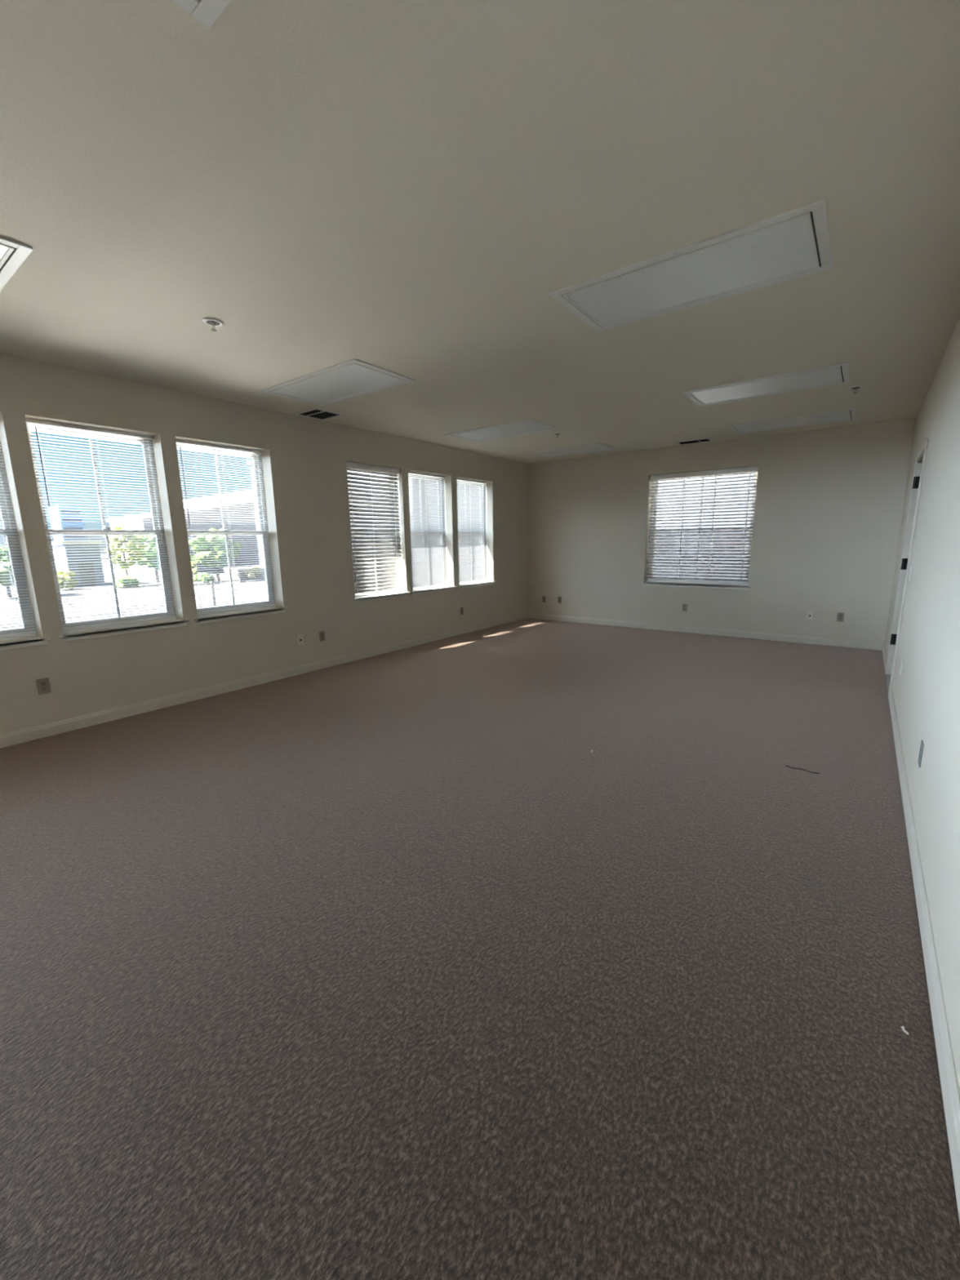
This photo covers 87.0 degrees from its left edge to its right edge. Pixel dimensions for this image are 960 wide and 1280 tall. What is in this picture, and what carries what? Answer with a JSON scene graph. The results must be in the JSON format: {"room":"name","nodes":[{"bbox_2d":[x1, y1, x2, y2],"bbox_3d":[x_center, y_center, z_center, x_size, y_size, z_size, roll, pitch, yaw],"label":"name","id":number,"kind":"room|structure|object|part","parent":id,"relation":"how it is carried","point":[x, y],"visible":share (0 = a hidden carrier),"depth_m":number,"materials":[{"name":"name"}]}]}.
{"room":"empty office room","nodes":[
{"label":"empty office room","id":0,"kind":"room"},
{"bbox_2d":[0,352,528,748],"bbox_3d":[-3.008,-0.750,4.365,0.225,3.280,13.139,7,14,36],"label":"wall","id":1,"kind":"structure","parent":0,"point":[304,460],"depth_m":5.07,"materials":[{"name":"paint"}]},
{"bbox_2d":[0,439,50,650],"bbox_3d":[-3.689,-0.723,3.419,0.253,1.668,0.958,7,14,36],"label":"window","id":2,"kind":"structure","parent":1,"relation":"in","point":[28,641],"depth_m":3.81,"materials":[{"name":"white plastic"}]},
{"bbox_3d":[-3.783,-1.124,3.407,0.021,0.810,0.826,7,14,36],"label":"sash","id":3,"kind":"part","parent":2,"relation":"part of","materials":[{"name":"white plastic"}]},
{"bbox_3d":[-3.751,-0.374,3.539,0.026,0.790,0.826,7,14,36],"label":"sash","id":4,"kind":"part","parent":2,"relation":"part of","materials":[{"name":"white plastic"}]},
{"bbox_2d":[0,442,37,639],"bbox_3d":[-3.708,-0.754,3.427,0.044,1.604,0.876,7,14,36],"label":"blind","id":5,"kind":"object","parent":2,"relation":"attached to","point":[2,480],"visible":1,"depth_m":3.77,"materials":[{"name":"white plastic"}]},
{"bbox_3d":[-3.466,-1.152,3.665,0.002,0.848,0.009,7,14,36],"label":"lift cord","id":6,"kind":"part","parent":5,"relation":"part of","materials":[{"name":"white fabric"}]},
{"bbox_3d":[-3.505,-0.807,3.707,0.029,1.562,0.002,7,14,36],"label":"ladder cord","id":7,"kind":"part","parent":5,"relation":"part of","materials":[{"name":"white fabric"}]},
{"bbox_3d":[-3.702,0.026,3.585,0.023,0.012,0.876,7,14,36],"label":"rail","id":8,"kind":"part","parent":5,"relation":"part of","materials":[{"name":"white plastic"}]},
{"bbox_3d":[-3.653,0.074,3.557,0.194,0.049,0.958,7,14,36],"label":"sill","id":9,"kind":"part","parent":2,"relation":"part of","materials":[{"name":"white paint"}]},
{"bbox_2d":[35,677,50,694],"bbox_3d":[-3.355,0.354,3.890,0.008,0.117,0.073,7,14,36],"label":"wall outlet","id":10,"kind":"object","parent":1,"relation":"attached to","point":[43,686],"visible":1,"depth_m":3.89,"materials":[{"name":"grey plastic"}]},
{"bbox_2d":[26,422,189,641],"bbox_3d":[-3.081,-0.889,4.214,0.253,1.668,0.957,7,14,36],"label":"window","id":11,"kind":"structure","parent":1,"relation":"in","point":[68,636],"depth_m":4.31,"materials":[{"name":"white plastic"}]},
{"bbox_3d":[-3.175,-1.290,4.202,0.021,0.810,0.825,7,14,36],"label":"sash","id":12,"kind":"part","parent":11,"relation":"part of","materials":[{"name":"white plastic"}]},
{"bbox_2d":[25,417,177,631],"bbox_3d":[-3.101,-0.920,4.223,0.044,1.604,0.875,7,14,36],"label":"blind","id":13,"kind":"object","parent":11,"relation":"attached to","point":[28,420],"visible":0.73,"depth_m":4.17,"materials":[{"name":"white plastic"}]},
{"bbox_3d":[-3.316,-0.858,3.954,0.029,1.562,0.002,7,14,36],"label":"ladder cord","id":14,"kind":"part","parent":13,"relation":"part of","materials":[{"name":"white plastic"}]},
{"bbox_3d":[-3.096,-0.918,4.242,0.029,1.562,0.002,7,14,36],"label":"ladder cord","id":15,"kind":"part","parent":13,"relation":"part of","materials":[{"name":"white fabric"}]},
{"bbox_3d":[-3.095,-0.140,4.380,0.023,0.012,0.875,7,14,36],"label":"rail","id":16,"kind":"part","parent":13,"relation":"part of","materials":[{"name":"white plastic"}]},
{"bbox_3d":[-2.897,-0.973,4.503,0.029,1.562,0.002,7,14,36],"label":"ladder cord","id":17,"kind":"part","parent":13,"relation":"part of","materials":[{"name":"white fabric"}]},
{"bbox_3d":[-2.859,-1.318,4.460,0.002,0.848,0.009,7,14,36],"label":"lift cord","id":18,"kind":"part","parent":13,"relation":"part of","materials":[{"name":"white plastic"}]},
{"bbox_3d":[-3.143,-0.539,4.334,0.026,0.790,0.825,7,14,36],"label":"sash","id":19,"kind":"part","parent":11,"relation":"part of","materials":[{"name":"white plastic"}]},
{"bbox_3d":[-3.045,-0.091,4.353,0.194,0.049,0.957,7,14,36],"label":"sill","id":20,"kind":"part","parent":11,"relation":"part of","materials":[{"name":"white paint"}]},
{"bbox_2d":[176,442,288,623],"bbox_3d":[-2.473,-1.055,5.011,0.253,1.668,0.962,7,14,36],"label":"window","id":21,"kind":"structure","parent":1,"relation":"in","point":[202,619],"depth_m":5.18,"materials":[{"name":"white plastic"}]},
{"bbox_3d":[-2.567,-1.456,4.999,0.021,0.810,0.830,7,14,36],"label":"sash","id":22,"kind":"part","parent":21,"relation":"part of","materials":[{"name":"white plastic"}]},
{"bbox_2d":[175,439,276,615],"bbox_3d":[-2.492,-1.086,5.020,0.044,1.604,0.880,7,14,36],"label":"blind","id":23,"kind":"object","parent":21,"relation":"attached to","point":[178,441],"visible":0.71,"depth_m":4.98,"materials":[{"name":"white plastic"}]},
{"bbox_3d":[-2.709,-1.024,4.749,0.029,1.562,0.002,7,14,36],"label":"ladder cord","id":24,"kind":"part","parent":23,"relation":"part of","materials":[{"name":"white fabric"}]},
{"bbox_3d":[-2.488,-1.084,5.039,0.029,1.562,0.002,7,14,36],"label":"ladder cord","id":25,"kind":"part","parent":23,"relation":"part of","materials":[{"name":"white fabric"}]},
{"bbox_3d":[-2.486,-0.305,5.177,0.023,0.012,0.880,7,14,36],"label":"rail","id":26,"kind":"part","parent":23,"relation":"part of","materials":[{"name":"white plastic"}]},
{"bbox_3d":[-2.288,-1.139,5.301,0.029,1.562,0.002,7,14,36],"label":"ladder cord","id":27,"kind":"part","parent":23,"relation":"part of","materials":[{"name":"white fabric"}]},
{"bbox_3d":[-2.249,-1.484,5.259,0.002,0.848,0.009,7,14,36],"label":"lift cord","id":28,"kind":"part","parent":23,"relation":"part of","materials":[{"name":"white plastic"}]},
{"bbox_3d":[-2.535,-0.705,5.131,0.026,0.790,0.830,7,14,36],"label":"sash","id":29,"kind":"part","parent":21,"relation":"part of","materials":[{"name":"white plastic"}]},
{"bbox_3d":[-2.437,-0.257,5.150,0.194,0.049,0.962,7,14,36],"label":"sill","id":30,"kind":"part","parent":21,"relation":"part of","materials":[{"name":"white paint"}]},
{"bbox_2d":[0,613,528,747],"bbox_3d":[-2.892,0.572,4.552,0.014,0.096,12.689,7,14,36],"label":"baseboard","id":31,"kind":"structure","parent":1,"relation":"attached to","point":[15,737],"depth_m":4.89,"materials":[{"name":"beige paint"}]},
{"bbox_2d":[297,633,303,644],"bbox_3d":[-2.006,-0.007,5.656,0.010,0.117,0.073,7,14,36],"label":"cable jack","id":32,"kind":"object","parent":1,"relation":"attached to","point":[300,637],"visible":1,"depth_m":5.65,"materials":[{"name":"beige plastic"}]},
{"bbox_2d":[319,631,324,641],"bbox_3d":[-1.835,-0.042,5.884,0.008,0.117,0.073,7,14,36],"label":"wall outlet","id":33,"kind":"object","parent":1,"relation":"attached to","point":[322,634],"visible":1,"depth_m":5.88,"materials":[{"name":"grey plastic"}]},
{"bbox_2d":[351,472,410,603],"bbox_3d":[-1.355,-1.359,6.475,0.253,1.668,0.963,7,14,36],"label":"window","id":34,"kind":"structure","parent":1,"relation":"in","point":[366,598],"depth_m":6.59,"materials":[{"name":"white plastic"}]},
{"bbox_3d":[-1.417,-1.010,6.595,0.026,0.790,0.831,7,14,36],"label":"sash","id":35,"kind":"part","parent":34,"relation":"part of","materials":[{"name":"white plastic"}]},
{"bbox_2d":[346,462,404,597],"bbox_3d":[-1.333,-1.383,6.453,0.067,1.608,0.889,7,14,36],"label":"blind","id":36,"kind":"object","parent":34,"relation":"attached to","point":[388,537],"visible":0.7,"depth_m":6.45,"materials":[{"name":"white plastic"}]},
{"bbox_3d":[-1.549,-1.315,6.183,0.030,1.541,0.009,7,14,36],"label":"ladder cord","id":37,"kind":"part","parent":36,"relation":"part of","materials":[{"name":"white fabric"}]},
{"bbox_3d":[-1.359,-1.367,6.431,0.030,1.541,0.009,7,14,36],"label":"ladder cord","id":38,"kind":"part","parent":36,"relation":"part of","materials":[{"name":"white fabric"}]},
{"bbox_3d":[-1.326,-0.604,6.610,0.046,0.018,0.881,7,14,36],"label":"rail","id":39,"kind":"part","parent":36,"relation":"part of","materials":[{"name":"white plastic"}]},
{"bbox_3d":[-1.127,-1.430,6.735,0.030,1.541,0.009,7,14,36],"label":"ladder cord","id":40,"kind":"part","parent":36,"relation":"part of","materials":[{"name":"white fabric"}]},
{"bbox_3d":[-1.319,-0.562,6.613,0.194,0.049,0.963,7,14,36],"label":"sill","id":41,"kind":"part","parent":34,"relation":"part of","materials":[{"name":"white paint"}]},
{"bbox_2d":[408,473,456,595],"bbox_3d":[-0.753,-1.523,7.263,0.253,1.668,0.956,7,14,36],"label":"window","id":42,"kind":"structure","parent":1,"relation":"in","point":[433,589],"depth_m":7.37,"materials":[{"name":"white plastic"}]},
{"bbox_3d":[-0.847,-1.924,7.251,0.021,0.810,0.824,7,14,36],"label":"sash","id":43,"kind":"part","parent":42,"relation":"part of","materials":[{"name":"white plastic"}]},
{"bbox_3d":[-0.815,-1.174,7.383,0.026,0.790,0.824,7,14,36],"label":"sash","id":44,"kind":"part","parent":42,"relation":"part of","materials":[{"name":"white plastic"}]},
{"bbox_2d":[408,471,447,589],"bbox_3d":[-0.772,-1.554,7.271,0.043,1.604,0.874,7,14,36],"label":"blind","id":45,"kind":"object","parent":42,"relation":"attached to","point":[419,524],"visible":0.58,"depth_m":7.31,"materials":[{"name":"white plastic"}]},
{"bbox_3d":[-0.767,-0.774,7.429,0.023,0.012,0.874,7,14,36],"label":"rail","id":46,"kind":"part","parent":45,"relation":"part of","materials":[{"name":"white plastic"}]},
{"bbox_3d":[-0.717,-0.726,7.402,0.194,0.049,0.956,7,14,36],"label":"sill","id":47,"kind":"part","parent":42,"relation":"part of","materials":[{"name":"white paint"}]},
{"bbox_2d":[460,607,463,614],"bbox_3d":[-0.282,-0.453,7.920,0.008,0.117,0.073,7,14,36],"label":"wall outlet","id":48,"kind":"object","parent":1,"relation":"attached to","point":[461,608],"visible":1,"depth_m":7.92,"materials":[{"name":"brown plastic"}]},
{"bbox_2d":[457,480,496,589],"bbox_3d":[-0.137,-1.691,8.070,0.253,1.668,0.980,7,14,36],"label":"window","id":49,"kind":"structure","parent":1,"relation":"in","point":[465,585],"depth_m":8.21,"materials":[{"name":"white plastic"}]},
{"bbox_3d":[-0.231,-2.092,8.058,0.021,0.810,0.848,7,14,36],"label":"sash","id":50,"kind":"part","parent":49,"relation":"part of","materials":[{"name":"white plastic"}]},
{"bbox_2d":[457,478,487,583],"bbox_3d":[-0.156,-1.722,8.078,0.043,1.604,0.898,7,14,36],"label":"blind","id":51,"kind":"object","parent":49,"relation":"attached to","point":[475,570],"visible":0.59,"depth_m":8.12,"materials":[{"name":"white plastic"}]},
{"bbox_3d":[-0.150,-0.942,8.236,0.023,0.012,0.898,7,14,36],"label":"rail","id":52,"kind":"part","parent":51,"relation":"part of","materials":[{"name":"white plastic"}]},
{"bbox_3d":[-0.101,-0.894,8.209,0.194,0.049,0.980,7,14,36],"label":"sill","id":53,"kind":"part","parent":49,"relation":"part of","materials":[{"name":"white paint"}]},
{"bbox_2d":[0,617,959,1279],"bbox_3d":[-0.783,1.021,3.035,5.274,0.250,12.689,7,14,36],"label":"floor","id":54,"kind":"structure","parent":0,"point":[370,968],"depth_m":1.70,"materials":[{"name":"brown carpet"}]},
{"bbox_2d":[785,764,819,773],"bbox_3d":[2.032,0.818,3.190,0.185,0.006,0.020,8,14,39],"label":"snag","id":55,"kind":"object","parent":54,"relation":"on","point":[785,765],"visible":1,"depth_m":3.19,"materials":[{"name":"black"}]},
{"bbox_2d":[901,1026,908,1035],"bbox_3d":[1.261,1.158,1.501,0.009,0.008,0.025,0,11,6],"label":"lint","id":56,"kind":"object","parent":54,"relation":"on","point":[902,1027],"visible":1,"depth_m":1.50,"materials":[{"name":"white fabric"}]},
{"bbox_2d":[0,0,959,463],"bbox_3d":[-0.829,-1.952,2.451,5.274,0.250,12.689,7,14,36],"label":"ceiling","id":57,"kind":"structure","parent":0,"point":[406,188],"depth_m":1.97,"materials":[{"name":"paint"}]},
{"bbox_2d":[0,235,33,290],"bbox_3d":[-2.721,-1.780,2.402,1.262,0.012,0.655,7,14,36],"label":"recessed light","id":58,"kind":"object","parent":57,"relation":"in","point":[13,254],"visible":1,"depth_m":2.34,"materials":[{"name":"white plastic"}]},
{"bbox_2d":[172,0,231,28],"bbox_3d":[-0.398,-1.479,0.691,1.262,0.012,0.655,7,14,36],"label":"recessed light","id":59,"kind":"object","parent":57,"relation":"in","point":[206,11],"visible":1,"depth_m":1.27,"materials":[{"name":"white plastic"}]},
{"bbox_2d":[201,317,224,331],"bbox_3d":[-1.621,-1.911,3.080,0.120,0.051,0.120,7,14,36],"label":"sprinkler head","id":60,"kind":"object","parent":57,"relation":"attached to","point":[213,322],"visible":1,"depth_m":3.07},
{"bbox_2d":[293,408,344,420],"bbox_3d":[-1.689,-2.370,5.317,0.380,0.008,0.360,7,14,36],"label":"ceiling vent","id":61,"kind":"object","parent":57,"relation":"in","point":[314,413],"visible":1,"depth_m":5.31,"materials":[{"name":"white metal"}]},
{"bbox_2d":[260,358,415,406],"bbox_3d":[-1.241,-2.186,4.357,1.262,0.012,0.655,7,14,36],"label":"recessed light","id":62,"kind":"object","parent":57,"relation":"in","point":[353,378],"visible":1,"depth_m":4.29,"materials":[{"name":"white plastic"}]},
{"bbox_2d":[444,418,558,442],"bbox_3d":[0.260,-2.593,6.308,1.262,0.012,0.655,7,14,36],"label":"recessed light","id":63,"kind":"object","parent":57,"relation":"in","point":[530,426],"visible":1,"depth_m":6.25,"materials":[{"name":"white plastic"}]},
{"bbox_2d":[552,432,562,437],"bbox_3d":[0.994,-2.621,6.489,0.120,0.051,0.120,7,14,36],"label":"sprinkler head","id":64,"kind":"object","parent":57,"relation":"attached to","point":[554,433],"visible":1,"depth_m":6.47},
{"bbox_2d":[524,442,618,458],"bbox_3d":[1.405,-2.899,7.780,1.262,0.012,0.655,7,14,36],"label":"recessed light","id":65,"kind":"object","parent":57,"relation":"in","point":[597,447],"visible":1,"depth_m":7.73,"materials":[{"name":"white plastic"}]},
{"bbox_2d":[548,199,833,332],"bbox_3d":[1.079,-1.890,2.667,1.262,0.012,0.655,7,14,36],"label":"recessed light","id":66,"kind":"object","parent":57,"relation":"in","point":[795,243],"visible":1,"depth_m":2.57,"materials":[{"name":"white plastic"}]},
{"bbox_2d":[674,437,713,444],"bbox_3d":[3.023,-2.802,7.145,0.460,0.008,0.270,7,14,36],"label":"ceiling vent","id":67,"kind":"object","parent":57,"relation":"in","point":[708,439],"visible":1,"depth_m":7.13,"materials":[{"name":"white metal"}]},
{"bbox_2d":[681,361,850,406],"bbox_3d":[2.577,-2.291,4.593,1.262,0.012,0.655,7,14,36],"label":"recessed light","id":68,"kind":"object","parent":57,"relation":"in","point":[835,374],"visible":1,"depth_m":4.53,"materials":[{"name":"white plastic"}]},
{"bbox_2d":[727,408,857,434],"bbox_3d":[3.709,-2.592,6.037,1.262,0.012,0.655,7,14,36],"label":"recessed light","id":69,"kind":"object","parent":57,"relation":"in","point":[846,415],"visible":1,"depth_m":5.98,"materials":[{"name":"white plastic"}]},
{"bbox_2d":[848,385,863,393],"bbox_3d":[3.454,-2.298,4.652,0.120,0.051,0.120,7,14,36],"label":"sprinkler head","id":70,"kind":"object","parent":57,"relation":"attached to","point":[856,387],"visible":1,"depth_m":4.64},
{"bbox_2d":[528,417,916,650],"bbox_3d":[3.060,-1.520,7.806,5.274,3.280,0.225,7,14,36],"label":"wall","id":71,"kind":"structure","parent":0,"point":[829,502],"depth_m":7.03,"materials":[{"name":"paint"}]},
{"bbox_2d":[542,595,546,602],"bbox_3d":[1.169,-0.746,9.262,0.073,0.117,0.008,7,14,36],"label":"wall outlet","id":72,"kind":"object","parent":71,"relation":"attached to","point":[544,597],"visible":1,"depth_m":9.26,"materials":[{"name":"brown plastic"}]},
{"bbox_2d":[557,596,561,603],"bbox_3d":[1.426,-0.717,9.073,0.073,0.117,0.008,7,14,36],"label":"wall outlet","id":73,"kind":"object","parent":71,"relation":"attached to","point":[559,598],"visible":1,"depth_m":9.07,"materials":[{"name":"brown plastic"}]},
{"bbox_2d":[682,604,687,611],"bbox_3d":[3.155,-0.498,7.798,0.073,0.117,0.008,7,14,36],"label":"wall outlet","id":74,"kind":"object","parent":71,"relation":"attached to","point":[684,606],"visible":1,"depth_m":7.79,"materials":[{"name":"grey plastic"}]},
{"bbox_2d":[640,471,757,589],"bbox_3d":[3.275,-1.647,7.595,1.567,1.695,0.253,7,14,36],"label":"window","id":75,"kind":"structure","parent":71,"relation":"in","point":[652,584],"depth_m":7.68,"materials":[{"name":"white plastic"}]},
{"bbox_3d":[3.270,-0.835,7.731,1.567,0.049,0.194,7,14,36],"label":"sill","id":76,"kind":"part","parent":75,"relation":"part of","materials":[{"name":"white paint"}]},
{"bbox_3d":[3.332,-1.296,7.733,1.435,0.804,0.026,7,14,36],"label":"sash","id":77,"kind":"part","parent":75,"relation":"part of","materials":[{"name":"white plastic"}]},
{"bbox_2d":[645,466,758,585],"bbox_3d":[3.258,-1.669,7.568,1.493,1.635,0.067,7,14,36],"label":"blind","id":78,"kind":"object","parent":75,"relation":"attached to","point":[753,469],"visible":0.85,"depth_m":7.53,"materials":[{"name":"white plastic"}]},
{"bbox_3d":[2.751,-1.725,7.952,0.009,1.568,0.053,7,14,36],"label":"ladder cord","id":79,"kind":"part","parent":78,"relation":"part of","materials":[{"name":"white fabric"}]},
{"bbox_3d":[3.078,-1.683,7.711,0.009,1.568,0.053,7,14,36],"label":"ladder cord","id":80,"kind":"part","parent":78,"relation":"part of","materials":[{"name":"white fabric"}]},
{"bbox_3d":[3.274,-0.877,7.729,1.485,0.018,0.046,7,14,36],"label":"rail","id":81,"kind":"part","parent":78,"relation":"part of","materials":[{"name":"white plastic"}]},
{"bbox_3d":[3.429,-1.637,7.453,0.009,1.568,0.053,7,14,36],"label":"ladder cord","id":82,"kind":"part","parent":78,"relation":"part of","materials":[{"name":"white fabric"}]},
{"bbox_3d":[3.779,-1.592,7.194,0.009,1.568,0.053,7,14,36],"label":"ladder cord","id":83,"kind":"part","parent":78,"relation":"part of","materials":[{"name":"white fabric"}]},
{"bbox_3d":[3.799,-1.929,7.068,0.009,0.875,0.002,7,14,36],"label":"lift cord","id":84,"kind":"part","parent":78,"relation":"part of","materials":[{"name":"white plastic"}]},
{"bbox_3d":[3.335,-2.061,7.604,1.435,0.824,0.021,7,14,36],"label":"sash","id":85,"kind":"part","parent":75,"relation":"part of","materials":[{"name":"white plastic"}]},
{"bbox_2d":[528,613,884,649],"bbox_3d":[3.009,-0.190,7.970,5.274,0.096,0.014,7,14,36],"label":"baseboard","id":86,"kind":"structure","parent":71,"relation":"attached to","point":[776,637],"depth_m":7.52,"materials":[{"name":"beige paint"}]},
{"bbox_2d":[806,610,813,619],"bbox_3d":[4.458,-0.335,6.836,0.073,0.117,0.010,7,14,36],"label":"cable jack","id":87,"kind":"object","parent":71,"relation":"attached to","point":[810,613],"visible":1,"depth_m":6.83,"materials":[{"name":"beige plastic"}]},
{"bbox_2d":[836,612,844,622],"bbox_3d":[4.728,-0.299,6.638,0.073,0.117,0.008,7,14,36],"label":"wall outlet","id":88,"kind":"object","parent":71,"relation":"attached to","point":[840,616],"visible":1,"depth_m":6.64,"materials":[{"name":"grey plastic"}]},
{"bbox_2d":[884,315,959,1092],"bbox_3d":[1.360,-0.186,1.148,0.135,3.280,13.139,7,14,36],"label":"wall","id":89,"kind":"structure","parent":0,"point":[926,692],"depth_m":2.46,"materials":[{"name":"paint"}]},
{"bbox_2d":[899,659,902,675],"bbox_3d":[3.251,0.212,3.906,0.008,0.117,0.073,7,14,36],"label":"wall outlet","id":90,"kind":"object","parent":89,"relation":"attached to","point":[901,664],"visible":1,"depth_m":3.89,"materials":[{"name":"beige plastic"}]},
{"bbox_2d":[884,438,928,697],"bbox_3d":[4.037,-0.637,4.714,0.153,2.210,1.055,7,14,36],"label":"door","id":91,"kind":"structure","parent":89,"relation":"in","point":[919,464],"depth_m":4.99,"materials":[{"name":"beige paint"}]},
{"bbox_2d":[908,565,912,580],"bbox_3d":[3.519,-0.546,4.137,0.008,0.117,0.073,7,14,36],"label":"light switch","id":92,"kind":"object","parent":89,"relation":"attached to","point":[910,571],"visible":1,"depth_m":4.12,"materials":[{"name":"beige plastic"}]},
{"bbox_2d":[881,643,959,1222],"bbox_3d":[1.320,1.117,1.449,0.014,0.096,12.689,7,14,36],"label":"baseboard","id":93,"kind":"structure","parent":89,"relation":"attached to","point":[947,1069],"depth_m":1.57,"materials":[{"name":"beige paint"}]},
{"bbox_2d":[917,740,924,767],"bbox_3d":[2.140,0.552,2.458,0.008,0.117,0.073,7,14,36],"label":"wall outlet","id":94,"kind":"object","parent":89,"relation":"attached to","point":[922,746],"visible":1,"depth_m":2.44,"materials":[{"name":"grey plastic"}]},
{"label":"outside","id":95,"kind":"structure","parent":0,"visible":0},
{"bbox_2d":[0,554,267,630],"bbox_3d":[-114.124,-21.698,146.397,480.000,0.300,420.000,7,14,36],"label":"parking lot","id":96,"kind":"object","parent":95,"point":[144,571],"depth_m":50.04,"materials":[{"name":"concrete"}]},
{"bbox_2d":[0,545,15,597],"bbox_3d":[-48.494,-6.964,51.726,4.888,5.294,5.776,7,14,36],"label":"tree","id":97,"kind":"object","parent":96,"relation":"on","point":[1,548],"visible":0.25,"depth_m":50.74,"materials":[{"name":"green plant"}]},
{"bbox_2d":[48,505,86,542],"bbox_3d":[-164.614,-42.757,202.823,12.200,20.800,7.500,7,14,36],"label":"tower block","id":98,"kind":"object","parent":96,"relation":"on","point":[51,508],"visible":0.45,"depth_m":198.44,"materials":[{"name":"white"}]},
{"bbox_2d":[57,568,78,589],"bbox_3d":[-49.465,-7.209,60.309,2.328,2.545,2.427,7,14,36],"label":"shrub","id":99,"kind":"object","parent":96,"relation":"on","point":[60,574],"visible":0.71,"depth_m":60.05,"materials":[{"name":"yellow plant"}]},
{"bbox_2d":[51,541,105,586],"bbox_3d":[-53.900,-10.158,67.357,8.500,5.700,4.200,7,14,36],"label":"shed","id":100,"kind":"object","parent":96,"relation":"on","point":[95,545],"visible":0.71,"depth_m":64.99,"materials":[{"name":"grey stone"}]},
{"bbox_3d":[-50.684,-8.421,65.263,0.120,3.000,1.600,7,14,36],"label":"shed door","id":101,"kind":"part","parent":100,"relation":"part of","materials":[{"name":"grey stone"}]},
{"bbox_2d":[103,525,144,575],"bbox_3d":[-44.918,-10.612,64.147,4.191,7.557,4.186,7,14,36],"label":"tree","id":102,"kind":"object","parent":96,"relation":"on","point":[115,550],"visible":0.6,"depth_m":63.07,"materials":[{"name":"green plant"}]},
{"bbox_2d":[115,575,139,588],"bbox_3d":[-43.968,-7.211,62.982,2.664,1.671,2.550,7,14,36],"label":"shrub","id":103,"kind":"object","parent":96,"relation":"on","point":[131,580],"visible":0.74,"depth_m":62.24,"materials":[{"name":"green plant"}]},
{"bbox_2d":[127,535,159,582],"bbox_3d":[-44.988,-11.344,69.487,6.121,6.937,6.269,7,14,36],"label":"tree","id":104,"kind":"object","parent":96,"relation":"on","point":[151,549],"visible":0.29,"depth_m":67.61,"materials":[{"name":"green plant"}]},
{"bbox_2d":[106,489,256,568],"bbox_3d":[-69.208,-32.728,137.540,21.100,23.400,48.500,7,14,36],"label":"building","id":105,"kind":"structure","parent":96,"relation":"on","point":[224,500],"depth_m":126.60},
{"bbox_2d":[190,554,199,577],"bbox_3d":[-37.975,-9.151,65.277,3.598,4.044,3.222,7,14,36],"label":"tree","id":106,"kind":"object","parent":96,"relation":"on","point":[196,562],"visible":0.12,"depth_m":65.45,"materials":[{"name":"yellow plant"}]},
{"bbox_2d":[192,572,214,582],"bbox_3d":[-37.886,-8.501,69.355,2.435,1.620,2.366,-2,11,-8],"label":"shrub","id":107,"kind":"object","parent":96,"relation":"on","point":[198,575],"visible":0.75,"depth_m":68.66,"materials":[{"name":"green plant"}]},
{"bbox_2d":[160,529,259,573],"bbox_3d":[-46.687,-18.098,102.027,9.500,7.700,30.600,7,14,36],"label":"warehouse","id":108,"kind":"structure","parent":96,"relation":"on","point":[203,570],"depth_m":96.57,"materials":[{"name":"grey stone"}]},
{"bbox_2d":[210,581,216,605],"bbox_3d":[-22.438,-3.903,42.594,0.200,2.020,0.190,7,14,36],"label":"bollard post","id":109,"kind":"object","parent":96,"relation":"on","point":[211,582],"visible":0.87,"depth_m":42.51,"materials":[{"name":"grey paint"}]},
{"bbox_2d":[188,528,243,581],"bbox_3d":[-36.221,-11.629,69.243,5.904,7.324,6.211,2,12,16],"label":"leafy tree","id":110,"kind":"object","parent":96,"relation":"on","point":[197,545],"visible":0.62,"depth_m":67.95,"materials":[{"name":"green plant"}]},
{"bbox_2d":[224,566,264,579],"bbox_3d":[-32.688,-10.664,78.856,4.600,1.620,12.200,7,14,36],"label":"wall","id":111,"kind":"structure","parent":96,"relation":"on","point":[238,572],"depth_m":73.66,"materials":[{"name":"white concrete"}]},
{"bbox_2d":[244,567,265,579],"bbox_3d":[-31.987,-9.553,72.564,2.822,1.988,2.785,7,14,36],"label":"shrub","id":112,"kind":"object","parent":96,"relation":"on","point":[257,568],"visible":0.8,"depth_m":71.75,"materials":[{"name":"green plant"}]},
{"bbox_2d":[246,459,264,566],"bbox_3d":[-22.820,-18.953,80.116,13.600,17.100,20.100,7,14,36],"label":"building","id":113,"kind":"structure","parent":96,"relation":"on","point":[255,502],"depth_m":75.98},
{"bbox_2d":[347,471,427,582],"bbox_3d":[2.978,-13.923,59.232,8.600,14.500,39.600,7,14,36],"label":"building","id":114,"kind":"structure","parent":96,"relation":"on","point":[348,471],"depth_m":43.99,"materials":[{"name":"paint"}]},
{"bbox_2d":[426,473,755,579],"bbox_3d":[14.139,-6.571,24.820,36.600,13.000,10.600,7,14,36],"label":"stucco building","id":115,"kind":"structure","parent":96,"relation":"on","point":[745,474],"depth_m":22.16,"materials":[{"name":"white paint"}]}
]}

